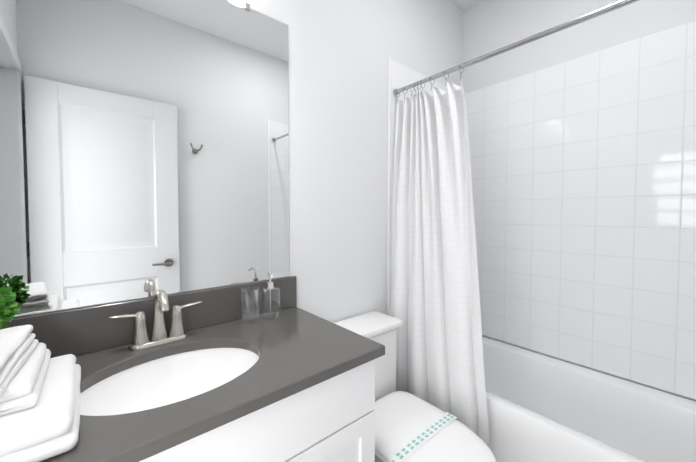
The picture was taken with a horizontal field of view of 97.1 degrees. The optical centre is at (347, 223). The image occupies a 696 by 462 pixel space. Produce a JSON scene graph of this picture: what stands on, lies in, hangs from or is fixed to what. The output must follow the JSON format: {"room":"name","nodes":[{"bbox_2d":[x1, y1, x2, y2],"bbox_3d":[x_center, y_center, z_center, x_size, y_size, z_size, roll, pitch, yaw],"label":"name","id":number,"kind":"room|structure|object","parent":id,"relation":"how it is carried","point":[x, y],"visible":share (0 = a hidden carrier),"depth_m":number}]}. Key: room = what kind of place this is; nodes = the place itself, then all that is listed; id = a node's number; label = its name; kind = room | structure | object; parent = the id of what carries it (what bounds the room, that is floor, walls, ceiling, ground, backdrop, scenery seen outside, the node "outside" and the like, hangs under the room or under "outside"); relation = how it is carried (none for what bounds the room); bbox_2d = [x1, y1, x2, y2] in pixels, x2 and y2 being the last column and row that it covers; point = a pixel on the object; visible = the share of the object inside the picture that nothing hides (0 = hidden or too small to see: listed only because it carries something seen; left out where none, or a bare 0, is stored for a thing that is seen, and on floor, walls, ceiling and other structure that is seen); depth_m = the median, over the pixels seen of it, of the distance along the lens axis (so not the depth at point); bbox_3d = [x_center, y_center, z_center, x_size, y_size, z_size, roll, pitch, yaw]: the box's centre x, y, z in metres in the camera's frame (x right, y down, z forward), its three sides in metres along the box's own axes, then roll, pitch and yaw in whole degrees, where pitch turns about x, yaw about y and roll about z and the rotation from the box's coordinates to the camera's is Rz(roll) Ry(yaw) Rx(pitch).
{"room":"bathroom","nodes":[
{"label":"bathroom","id":0,"kind":"room"},
{"bbox_2d":[18,0,462,322],"bbox_3d":[-0.110,-0.165,1.558,2.640,2.760,0.100,-2,2,-40],"label":"wall","id":1,"kind":"structure","parent":0,"point":[340,52],"depth_m":1.57},
{"bbox_2d":[0,0,289,318],"bbox_3d":[-0.630,-0.304,1.038,0.969,1.095,0.005,-2,2,-40],"label":"mirror","id":2,"kind":"object","parent":1,"relation":"attached to","point":[144,148],"visible":0.88,"depth_m":1.00},
{"bbox_2d":[387,56,390,315],"bbox_3d":[0.728,0.146,1.215,0.016,2.162,1.524,-2,2,-40],"label":"trim","id":3,"kind":"structure","parent":1,"relation":"attached to","point":[389,185],"depth_m":1.77},
{"bbox_2d":[390,59,445,305],"bbox_3d":[0.544,-0.098,2.045,0.793,1.704,0.012,-2,2,-40],"label":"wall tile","id":4,"kind":"structure","parent":1,"relation":"attached to","point":[402,75],"depth_m":1.80},
{"bbox_2d":[390,0,639,446],"bbox_3d":[0.741,0.182,1.228,0.183,1.889,1.498,-2,2,-40],"label":"shower curtain","id":5,"kind":"object","parent":4,"relation":"attached to","point":[435,302],"visible":0.88,"depth_m":1.52},
{"bbox_2d":[450,0,482,10],"bbox_3d":[0.418,-1.549,0.896,2.640,0.050,1.724,-2,2,-40],"label":"ceiling","id":6,"kind":"structure","parent":0,"point":[463,5],"depth_m":2.19},
{"bbox_2d":[463,0,695,400],"bbox_3d":[1.384,-0.171,1.766,0.100,2.760,1.524,-2,2,-40],"label":"wall","id":7,"kind":"structure","parent":0,"point":[489,26],"depth_m":1.87},
{"bbox_2d":[465,20,695,399],"bbox_3d":[1.341,-0.066,1.733,0.012,1.749,1.524,-2,2,-40],"label":"wall tile","id":8,"kind":"structure","parent":7,"relation":"attached to","point":[583,172],"depth_m":1.69},
{"bbox_3d":[0.418,1.260,0.986,2.640,0.050,1.724,-2,2,-40],"label":"floor","id":9,"kind":"structure","parent":0,"visible":0},
{"bbox_2d":[0,276,384,461],"bbox_3d":[-0.442,0.723,0.870,1.000,1.031,0.554,-2,2,-40],"label":"bathroom vanity","id":10,"kind":"object","parent":9,"relation":"on","point":[205,375],"visible":0.96,"depth_m":0.89},
{"bbox_2d":[0,286,19,328],"bbox_3d":[-0.860,0.267,0.741,0.102,0.247,0.107,-2,2,-40],"label":"plant","id":11,"kind":"object","parent":10,"relation":"on","point":[6,308],"visible":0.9,"depth_m":0.75},
{"bbox_2d":[0,325,80,461],"bbox_3d":[-0.682,0.315,0.587,0.258,0.161,0.356,-2,2,-40],"label":"towels","id":12,"kind":"object","parent":10,"relation":"on","point":[40,395],"visible":1,"depth_m":0.56},
{"bbox_2d":[240,287,258,323],"bbox_3d":[-0.380,0.314,1.194,0.070,0.125,0.070,-2,2,-40],"label":"glass tumbler","id":13,"kind":"object","parent":10,"relation":"on","point":[252,317],"visible":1,"depth_m":1.18},
{"bbox_2d":[260,271,279,319],"bbox_3d":[-0.307,0.283,1.228,0.062,0.184,0.080,-2,2,-40],"label":"soap dispenser","id":14,"kind":"object","parent":10,"relation":"on","point":[270,285],"visible":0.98,"depth_m":1.23},
{"bbox_2d":[334,311,495,461],"bbox_3d":[0.227,0.860,1.297,0.450,0.728,0.759,-2,2,-40],"label":"toilet","id":15,"kind":"object","parent":9,"relation":"on","point":[409,427],"visible":0.56,"depth_m":1.26},
{"bbox_2d":[482,336,695,461],"bbox_3d":[1.035,0.995,1.505,0.792,0.445,1.498,-2,2,-40],"label":"bathtub","id":16,"kind":"object","parent":9,"relation":"on","point":[542,408],"visible":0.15,"depth_m":1.48}
]}

